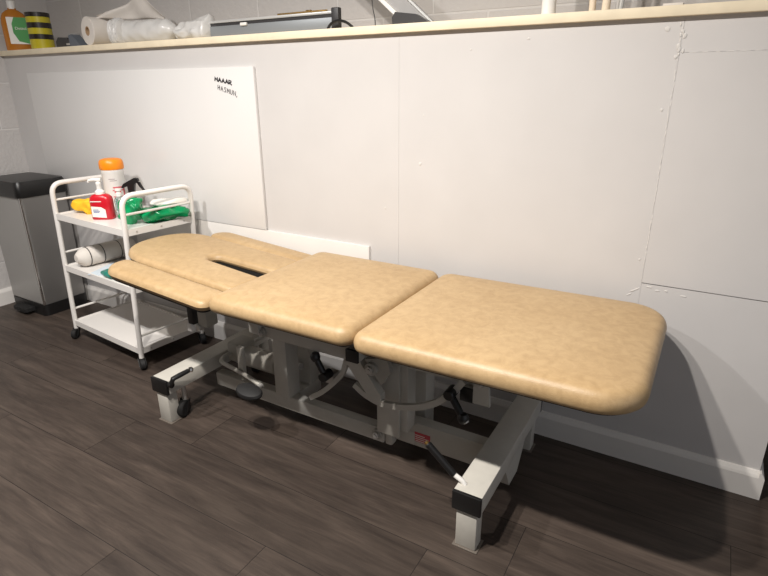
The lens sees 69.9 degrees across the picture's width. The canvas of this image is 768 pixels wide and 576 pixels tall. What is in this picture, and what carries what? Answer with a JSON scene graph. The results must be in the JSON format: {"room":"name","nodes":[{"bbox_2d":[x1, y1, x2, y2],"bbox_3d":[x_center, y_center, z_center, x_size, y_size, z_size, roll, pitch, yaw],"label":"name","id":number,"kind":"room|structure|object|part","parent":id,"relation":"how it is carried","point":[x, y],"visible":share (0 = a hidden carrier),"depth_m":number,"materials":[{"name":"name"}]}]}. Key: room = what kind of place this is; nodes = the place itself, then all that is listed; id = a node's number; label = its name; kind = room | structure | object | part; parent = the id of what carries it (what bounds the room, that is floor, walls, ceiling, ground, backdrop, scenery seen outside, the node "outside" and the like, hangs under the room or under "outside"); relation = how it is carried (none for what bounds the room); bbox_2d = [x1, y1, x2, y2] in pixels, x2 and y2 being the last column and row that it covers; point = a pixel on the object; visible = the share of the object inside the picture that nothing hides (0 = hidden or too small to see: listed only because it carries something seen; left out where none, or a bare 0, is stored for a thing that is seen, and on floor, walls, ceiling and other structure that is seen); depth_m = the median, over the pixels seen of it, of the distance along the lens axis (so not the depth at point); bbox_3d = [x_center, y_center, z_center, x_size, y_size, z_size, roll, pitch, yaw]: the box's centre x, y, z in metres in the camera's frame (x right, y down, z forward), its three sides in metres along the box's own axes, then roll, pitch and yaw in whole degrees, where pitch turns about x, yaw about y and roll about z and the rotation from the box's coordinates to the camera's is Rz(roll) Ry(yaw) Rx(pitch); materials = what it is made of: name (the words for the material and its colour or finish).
{"room":"examination room","nodes":[
{"label":"examination room","id":0,"kind":"room"},
{"bbox_2d":[0,0,46,288],"bbox_3d":[-2.737,-0.839,2.445,0.100,2.420,5.800,11,23,29],"label":"wall","id":1,"kind":"structure","parent":0,"point":[13,160],"depth_m":3.25,"materials":[{"name":"white paint"}]},
{"bbox_2d":[0,287,14,305],"bbox_3d":[-3.162,0.546,2.051,0.016,0.098,3.899,11,23,29],"label":"baseboard","id":2,"kind":"structure","parent":1,"relation":"attached to","point":[6,294],"depth_m":3.38,"materials":[{"name":"white paint"}]},
{"bbox_2d":[0,300,767,575],"bbox_3d":[-0.394,0.759,1.567,5.320,0.001,5.800,11,23,29],"label":"floor","id":3,"kind":"structure","parent":0,"point":[93,482],"depth_m":1.80,"materials":[{"name":"brown wood"}]},
{"bbox_2d":[0,172,86,315],"bbox_3d":[-2.064,-0.262,3.239,0.382,0.780,0.328,11,23,29],"label":"pedal bin","id":4,"kind":"object","parent":3,"relation":"on","point":[29,244],"visible":0.96,"depth_m":3.15,"materials":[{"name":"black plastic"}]},
{"bbox_3d":[-2.115,-0.223,3.157,0.310,0.615,0.006,11,23,29],"label":"panel","id":5,"kind":"part","parent":4,"relation":"part of","materials":[{"name":"grey metal"}]},
{"bbox_3d":[-2.055,-0.592,3.137,0.382,0.090,0.285,11,23,29],"label":"lid","id":6,"kind":"part","parent":4,"relation":"part of","materials":[{"name":"black plastic"}]},
{"bbox_2d":[50,175,206,369],"bbox_3d":[-1.280,-0.112,2.740,0.697,0.833,0.399,13,24,33],"label":"trolley","id":7,"kind":"object","parent":3,"relation":"on","point":[137,326],"visible":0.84,"depth_m":2.70,"materials":[{"name":"white metal"}]},
{"bbox_3d":[-1.497,-0.473,2.784,0.011,0.011,0.340,13,24,33],"label":"guard rail","id":8,"kind":"part","parent":7,"relation":"part of","materials":[{"name":"white metal"}]},
{"bbox_3d":[-1.514,-0.198,2.899,0.080,0.779,0.363,13,24,33],"label":"frame","id":9,"kind":"part","parent":7,"relation":"part of","materials":[{"name":"white metal"}]},
{"bbox_2d":[71,198,91,214],"bbox_3d":[-1.449,-0.409,2.696,0.168,0.080,0.094,7,21,19],"label":"cloth","id":10,"kind":"object","parent":7,"relation":"on","point":[77,204],"visible":0.41,"depth_m":2.66,"materials":[{"name":"yellow fabric"}]},
{"bbox_3d":[-1.512,-0.226,2.887,0.011,0.011,0.340,13,24,33],"label":"guard rail","id":11,"kind":"part","parent":7,"relation":"part of","materials":[{"name":"white metal"}]},
{"bbox_3d":[-1.529,0.060,3.007,0.011,0.011,0.340,13,24,33],"label":"guard rail","id":12,"kind":"part","parent":7,"relation":"part of","materials":[{"name":"white metal"}]},
{"bbox_2d":[87,178,115,219],"bbox_3d":[-1.315,-0.416,2.553,0.100,0.190,0.062,-1,20,-1],"label":"soap bottle","id":13,"kind":"object","parent":7,"relation":"on","point":[101,203],"visible":1,"depth_m":2.54,"materials":[{"name":"red plastic"}]},
{"bbox_2d":[88,262,115,275],"bbox_3d":[-1.331,-0.094,2.720,0.150,0.004,0.200,3,21,10],"label":"paper sheet","id":14,"kind":"object","parent":7,"relation":"on","point":[97,272],"visible":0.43,"depth_m":2.69,"materials":[{"name":"white paper"}]},
{"bbox_2d":[65,256,142,292],"bbox_3d":[-1.270,-0.094,2.753,0.611,0.030,0.352,13,24,33],"label":"shelf","id":15,"kind":"object","parent":7,"relation":"attached to","point":[75,268],"depth_m":2.69,"materials":[{"name":"white metal"}]},
{"bbox_2d":[74,238,135,265],"bbox_3d":[-1.437,-0.185,2.832,0.098,0.098,0.300,13,24,33],"label":"rolled towel","id":16,"kind":"object","parent":7,"relation":"on","point":[111,250],"visible":0.95,"depth_m":2.78,"materials":[{"name":"white fabric"}]},
{"bbox_2d":[100,269,110,277],"bbox_3d":[-1.298,-0.070,2.620,0.072,0.028,0.140,-19,27,-40],"label":"packet","id":17,"kind":"object","parent":7,"relation":"on","point":[104,272],"visible":0.41,"depth_m":2.60,"materials":[{"name":"teal plastic"}]},
{"bbox_2d":[98,158,126,211],"bbox_3d":[-1.332,-0.512,2.718,0.111,0.256,0.111,11,23,29],"label":"tub","id":18,"kind":"object","parent":7,"relation":"on","point":[111,169],"visible":0.56,"depth_m":2.67,"materials":[{"name":"white plastic"}]},
{"bbox_3d":[-1.333,-0.608,2.683,0.111,0.051,0.111,11,23,29],"label":"lid","id":19,"kind":"part","parent":18,"relation":"part of","materials":[{"name":"orange plastic"}]},
{"bbox_2d":[114,188,121,218],"bbox_3d":[-1.235,-0.396,2.572,0.046,0.139,0.046,11,23,29],"label":"sanitizer bottle","id":20,"kind":"object","parent":7,"relation":"on","point":[118,193],"visible":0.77,"depth_m":2.55,"materials":[{"name":"white plastic"}]},
{"bbox_2d":[56,205,191,236],"bbox_3d":[-1.256,-0.341,2.650,0.611,0.030,0.352,13,24,33],"label":"shelf","id":21,"kind":"object","parent":7,"relation":"attached to","point":[113,226],"depth_m":2.51,"materials":[{"name":"white metal"}]},
{"bbox_2d":[118,197,142,224],"bbox_3d":[-1.135,-0.352,2.476,0.120,0.121,0.088,11,23,29],"label":"packet","id":22,"kind":"object","parent":7,"relation":"on","point":[134,204],"visible":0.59,"depth_m":2.44,"materials":[{"name":"green plastic"}]},
{"bbox_2d":[121,177,144,197],"bbox_3d":[-1.228,-0.458,2.701,0.104,0.166,0.072,11,23,29],"label":"spray bottle","id":23,"kind":"object","parent":7,"relation":"on","point":[131,184],"visible":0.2,"depth_m":2.68,"materials":[{"name":"black plastic"}]},
{"bbox_2d":[75,300,196,353],"bbox_3d":[-1.287,0.189,2.871,0.611,0.030,0.352,13,24,33],"label":"shelf","id":24,"kind":"object","parent":7,"relation":"attached to","point":[115,324],"depth_m":2.83,"materials":[{"name":"white metal"}]},
{"bbox_3d":[-1.006,-0.355,2.455,0.011,0.011,0.340,13,24,33],"label":"guard rail","id":25,"kind":"part","parent":7,"relation":"part of","materials":[{"name":"white metal"}]},
{"bbox_3d":[-1.022,-0.080,2.571,0.080,0.779,0.363,13,24,33],"label":"frame","id":26,"kind":"part","parent":7,"relation":"part of","materials":[{"name":"white metal"}]},
{"bbox_3d":[-1.038,0.178,2.678,0.011,0.011,0.340,13,24,33],"label":"guard rail","id":27,"kind":"part","parent":7,"relation":"part of","materials":[{"name":"white metal"}]},
{"bbox_2d":[141,197,189,222],"bbox_3d":[-1.006,-0.359,2.529,0.222,0.096,0.128,-15,25,-34],"label":"packet","id":28,"kind":"object","parent":7,"relation":"on","point":[167,214],"visible":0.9,"depth_m":2.50,"materials":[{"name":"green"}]},
{"bbox_2d":[108,232,666,554],"bbox_3d":[-0.151,0.257,2.000,2.019,0.639,0.650,11,23,29],"label":"couch","id":29,"kind":"object","parent":3,"relation":"on","point":[584,353],"visible":1,"depth_m":1.75,"materials":[{"name":"beige leather"}]},
{"bbox_3d":[-0.856,0.461,2.186,0.062,0.130,0.046,11,23,29],"label":"leg","id":30,"kind":"part","parent":29,"relation":"part of","materials":[{"name":"white metal"}]},
{"bbox_3d":[-0.790,0.348,2.120,0.084,0.050,0.026,-17,26,-37],"label":"latch lever","id":31,"kind":"part","parent":29,"relation":"part of","materials":[{"name":"black plastic"}]},
{"bbox_3d":[-0.700,0.085,2.004,0.029,0.095,0.024,11,23,29],"label":"armrest post","id":32,"kind":"part","parent":29,"relation":"part of","materials":[{"name":"black plastic"}]},
{"bbox_3d":[-0.742,0.156,2.211,0.032,0.032,0.030,11,23,29],"label":"bracket knob","id":33,"kind":"part","parent":29,"relation":"part of","materials":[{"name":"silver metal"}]},
{"bbox_3d":[-0.586,0.301,2.616,0.062,0.130,0.046,11,23,29],"label":"leg","id":34,"kind":"part","parent":29,"relation":"part of","materials":[{"name":"grey metal"}]},
{"bbox_3d":[-0.377,0.249,2.097,0.066,0.350,0.070,11,23,29],"label":"upright post","id":35,"kind":"part","parent":29,"relation":"part of","materials":[{"name":"grey metal"}]},
{"bbox_3d":[-0.345,0.446,2.148,0.822,0.060,0.040,11,23,29],"label":"lift arm","id":36,"kind":"part","parent":29,"relation":"part of"},
{"bbox_3d":[-0.375,0.312,2.206,0.116,0.052,0.028,11,23,29],"label":"actuator rod","id":37,"kind":"part","parent":29,"relation":"part of","materials":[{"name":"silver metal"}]},
{"bbox_3d":[-0.279,0.166,1.893,0.435,0.065,0.040,11,23,29],"label":"seat rail","id":38,"kind":"part","parent":29,"relation":"part of","materials":[{"name":"grey metal"}]},
{"bbox_3d":[-0.308,0.209,2.206,0.066,0.352,0.070,11,23,29],"label":"upright post","id":39,"kind":"part","parent":29,"relation":"part of","materials":[{"name":"grey metal"}]},
{"bbox_3d":[-0.216,0.265,1.857,0.053,0.077,0.022,8,22,21],"label":"clamp lever","id":40,"kind":"part","parent":29,"relation":"part of","materials":[{"name":"black plastic"}]},
{"bbox_3d":[-0.191,0.316,1.894,0.176,0.204,0.014,11,23,29],"label":"quadrant arm","id":41,"kind":"part","parent":29,"relation":"part of"},
{"bbox_3d":[-0.016,0.260,1.763,0.095,0.105,0.020,11,23,29],"label":"hinge plate","id":42,"kind":"part","parent":29,"relation":"part of","materials":[{"name":"grey metal"}]},
{"bbox_3d":[0.015,0.355,1.833,0.086,0.312,0.012,11,23,29],"label":"upright plate","id":43,"kind":"part","parent":29,"relation":"part of","materials":[{"name":"white metal"}]},
{"bbox_3d":[0.062,0.325,1.838,0.070,0.320,0.058,11,23,29],"label":"upright post","id":44,"kind":"part","parent":29,"relation":"part of","materials":[{"name":"white metal"}]},
{"bbox_3d":[0.069,0.317,1.724,0.398,0.178,0.014,11,23,29],"label":"quadrant arm","id":45,"kind":"part","parent":29,"relation":"part of"},
{"bbox_3d":[0.136,0.297,1.960,0.070,0.352,0.070,11,23,29],"label":"upright post","id":46,"kind":"part","parent":29,"relation":"part of","materials":[{"name":"grey metal"}]},
{"bbox_3d":[0.214,0.347,1.617,0.022,0.074,0.069,-18,27,-39],"label":"clamp lever","id":47,"kind":"part","parent":29,"relation":"part of","materials":[{"name":"black plastic"}]},
{"bbox_3d":[0.214,0.542,1.558,0.045,0.036,0.015,10,23,26],"label":"brake lever","id":48,"kind":"part","parent":29,"relation":"part of","materials":[{"name":"white plastic"}]},
{"bbox_3d":[0.243,0.678,1.576,0.062,0.130,0.046,11,23,29],"label":"leg","id":49,"kind":"part","parent":29,"relation":"part of","materials":[{"name":"white metal"}]},
{"bbox_3d":[0.285,0.286,1.591,0.052,0.118,0.012,11,23,29],"label":"hanger plate","id":50,"kind":"part","parent":29,"relation":"part of","materials":[{"name":"grey metal"}]},
{"bbox_3d":[0.396,0.571,1.806,0.070,0.087,0.200,11,23,29],"label":"bracket plate","id":51,"kind":"part","parent":29,"relation":"part of","materials":[{"name":"white metal"}]},
{"bbox_3d":[0.513,0.518,2.006,0.062,0.130,0.046,11,23,29],"label":"leg","id":52,"kind":"part","parent":29,"relation":"part of","materials":[{"name":"white metal"}]},
{"bbox_2d":[3,11,767,470],"bbox_3d":[-0.472,-0.344,2.506,3.912,1.422,0.100,11,23,29],"label":"wall","id":53,"kind":"structure","parent":0,"point":[540,156],"depth_m":1.79,"materials":[{"name":"paint"}]},
{"bbox_2d":[26,66,267,229],"bbox_3d":[-1.264,-0.733,2.786,1.692,0.691,0.017,11,23,29],"label":"whiteboard","id":54,"kind":"object","parent":53,"relation":"attached to","point":[198,129],"visible":0.97,"depth_m":2.65,"materials":[{"name":"white"}]},
{"bbox_2d":[137,219,369,259],"bbox_3d":[-0.703,-0.084,2.679,1.498,0.456,0.012,11,23,29],"label":"trim","id":55,"kind":"structure","parent":53,"relation":"attached to","point":[305,244],"depth_m":2.48,"materials":[{"name":"white paint"}]},
{"bbox_2d":[0,0,767,55],"bbox_3d":[-0.420,-1.051,2.327,3.932,0.027,0.332,11,23,29],"label":"shelf","id":56,"kind":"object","parent":53,"relation":"on","point":[743,6],"depth_m":1.78,"materials":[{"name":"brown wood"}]},
{"bbox_2d":[0,0,30,49],"bbox_3d":[-2.064,-1.465,3.076,0.132,0.254,0.076,-11,23,-27],"label":"bottle","id":57,"kind":"object","parent":56,"relation":"on","point":[13,22],"visible":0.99,"depth_m":3.05,"materials":[{"name":"orange plastic"}]},
{"bbox_3d":[-2.026,-1.435,3.066,0.076,0.136,0.001,-11,23,-27],"label":"green panel","id":58,"kind":"part","parent":57,"relation":"part of","materials":[{"name":"green paper"}]},
{"bbox_2d":[24,12,54,48],"bbox_3d":[-1.868,-1.395,2.986,0.118,0.180,0.118,11,23,29],"label":"tub","id":59,"kind":"object","parent":56,"relation":"on","point":[38,24],"visible":0.88,"depth_m":2.95,"materials":[{"name":"yellow plastic"}]},
{"bbox_2d":[56,37,69,46],"bbox_3d":[-1.670,-1.298,2.906,0.150,0.052,0.047,11,23,29],"label":"tape dispenser","id":60,"kind":"object","parent":56,"relation":"on","point":[60,42],"visible":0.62,"depth_m":2.90,"materials":[{"name":"grey plastic"}]},
{"bbox_2d":[68,34,87,45],"bbox_3d":[-1.577,-1.280,2.846,0.105,0.060,0.050,11,23,29],"label":"wedge","id":61,"kind":"object","parent":56,"relation":"on","point":[75,40],"visible":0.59,"depth_m":2.84,"materials":[{"name":"grey plastic"}]},
{"bbox_2d":[81,0,164,44],"bbox_3d":[-1.239,-1.314,2.710,0.513,0.212,0.281,15,25,36],"label":"paper roll","id":62,"kind":"object","parent":56,"relation":"on","point":[94,29],"visible":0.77,"depth_m":2.71,"materials":[{"name":"beige paper"}]},
{"bbox_2d":[107,17,175,42],"bbox_3d":[-1.137,-1.231,2.614,0.399,0.121,0.168,11,23,29],"label":"plastic bag","id":63,"kind":"object","parent":56,"relation":"on","point":[119,30],"visible":0.83,"depth_m":2.60,"materials":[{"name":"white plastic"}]},
{"bbox_2d":[173,14,214,38],"bbox_3d":[-0.857,-1.161,2.451,0.250,0.099,0.110,11,23,29],"label":"plastic bag","id":64,"kind":"object","parent":56,"relation":"on","point":[199,27],"visible":0.66,"depth_m":2.39,"materials":[{"name":"grey plastic"}]},
{"bbox_2d":[209,7,341,36],"bbox_3d":[-0.454,-1.073,2.236,0.683,0.078,0.049,11,23,29],"label":"rail","id":65,"kind":"object","parent":56,"relation":"on","point":[312,20],"visible":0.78,"depth_m":2.21,"materials":[{"name":"grey metal"}]},
{"bbox_2d":[277,9,327,14],"bbox_3d":[-0.324,-1.085,2.162,0.245,0.012,0.012,11,23,29],"label":"brass rod","id":66,"kind":"object","parent":65,"relation":"on","point":[306,11],"visible":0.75,"depth_m":2.15,"materials":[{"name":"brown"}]},
{"bbox_2d":[327,19,352,28],"bbox_3d":[-0.164,-0.976,2.031,0.119,0.033,0.012,12,24,30],"label":"cable loop","id":67,"kind":"object","parent":56,"relation":"on","point":[336,20],"visible":0.94,"depth_m":2.02,"materials":[{"name":"black plastic"}]},
{"bbox_2d":[379,0,433,23],"bbox_3d":[-0.025,-1.103,1.986,0.477,0.302,0.070,11,23,29],"label":"bracket","id":68,"kind":"object","parent":56,"relation":"on","point":[403,11],"visible":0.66,"depth_m":1.95,"materials":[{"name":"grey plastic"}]},
{"bbox_3d":[-0.034,-1.114,1.988,0.430,0.280,0.020,11,23,29],"label":"panel","id":69,"kind":"part","parent":68,"relation":"part of","materials":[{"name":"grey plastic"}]},
{"bbox_2d":[541,0,556,13],"bbox_3d":[0.507,-1.039,1.632,0.052,0.420,0.052,11,23,29],"label":"pipe","id":70,"kind":"object","parent":56,"relation":"on","point":[548,6],"visible":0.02,"depth_m":1.68,"materials":[{"name":"white plastic"}]},
{"bbox_2d":[589,0,596,10],"bbox_3d":[0.620,-1.012,1.584,0.028,0.400,0.020,11,23,29],"label":"stick","id":71,"kind":"object","parent":56,"relation":"on","point":[592,3],"visible":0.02,"depth_m":1.64,"materials":[{"name":"brown wood"}]},
{"bbox_2d":[601,0,610,9],"bbox_3d":[0.657,-1.000,1.552,0.036,0.401,0.024,11,23,29],"label":"stick","id":72,"kind":"object","parent":56,"relation":"on","point":[606,4],"visible":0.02,"depth_m":1.61,"materials":[{"name":"brown wood"}]},
{"bbox_2d":[618,0,624,8],"bbox_3d":[0.712,-1.006,1.565,0.040,0.401,0.016,11,23,29],"label":"stick","id":73,"kind":"object","parent":56,"relation":"on","point":[621,2],"visible":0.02,"depth_m":1.63,"materials":[{"name":"silver metal"}]},
{"bbox_2d":[663,2,683,5],"bbox_3d":[0.803,-0.782,1.523,0.050,0.009,0.050,11,23,29],"label":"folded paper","id":74,"kind":"object","parent":56,"relation":"on","point":[678,3],"visible":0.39,"depth_m":1.50,"materials":[{"name":"white paper"}]},
{"bbox_2d":[83,283,759,497],"bbox_3d":[-0.491,0.296,2.684,3.896,0.098,0.016,11,23,29],"label":"baseboard","id":75,"kind":"structure","parent":53,"relation":"attached to","point":[728,476],"depth_m":1.97,"materials":[{"name":"white paint"}]},
{"bbox_2d":[384,17,759,297],"bbox_3d":[0.595,-0.396,1.753,1.383,0.815,0.002,11,23,29],"label":"trim","id":76,"kind":"structure","parent":53,"relation":"attached to","point":[667,29],"depth_m":1.56,"materials":[{"name":"grey"}]},
{"bbox_2d":[45,0,740,46],"bbox_3d":[-0.356,-1.382,2.431,4.032,1.420,0.100,11,23,29],"label":"wall","id":77,"kind":"structure","parent":0,"point":[66,16],"depth_m":2.37,"materials":[{"name":"white paint"}]},
{"bbox_3d":[1.308,-0.074,1.741,0.020,1.420,0.310,11,23,29],"label":"wall","id":78,"kind":"structure","parent":0,"visible":0},
{"bbox_2d":[753,461,764,499],"bbox_3d":[1.296,0.569,1.910,0.016,0.098,0.416,11,23,29],"label":"baseboard","id":79,"kind":"structure","parent":78,"relation":"attached to","point":[761,479],"depth_m":1.74,"materials":[{"name":"white paint"}]}
]}

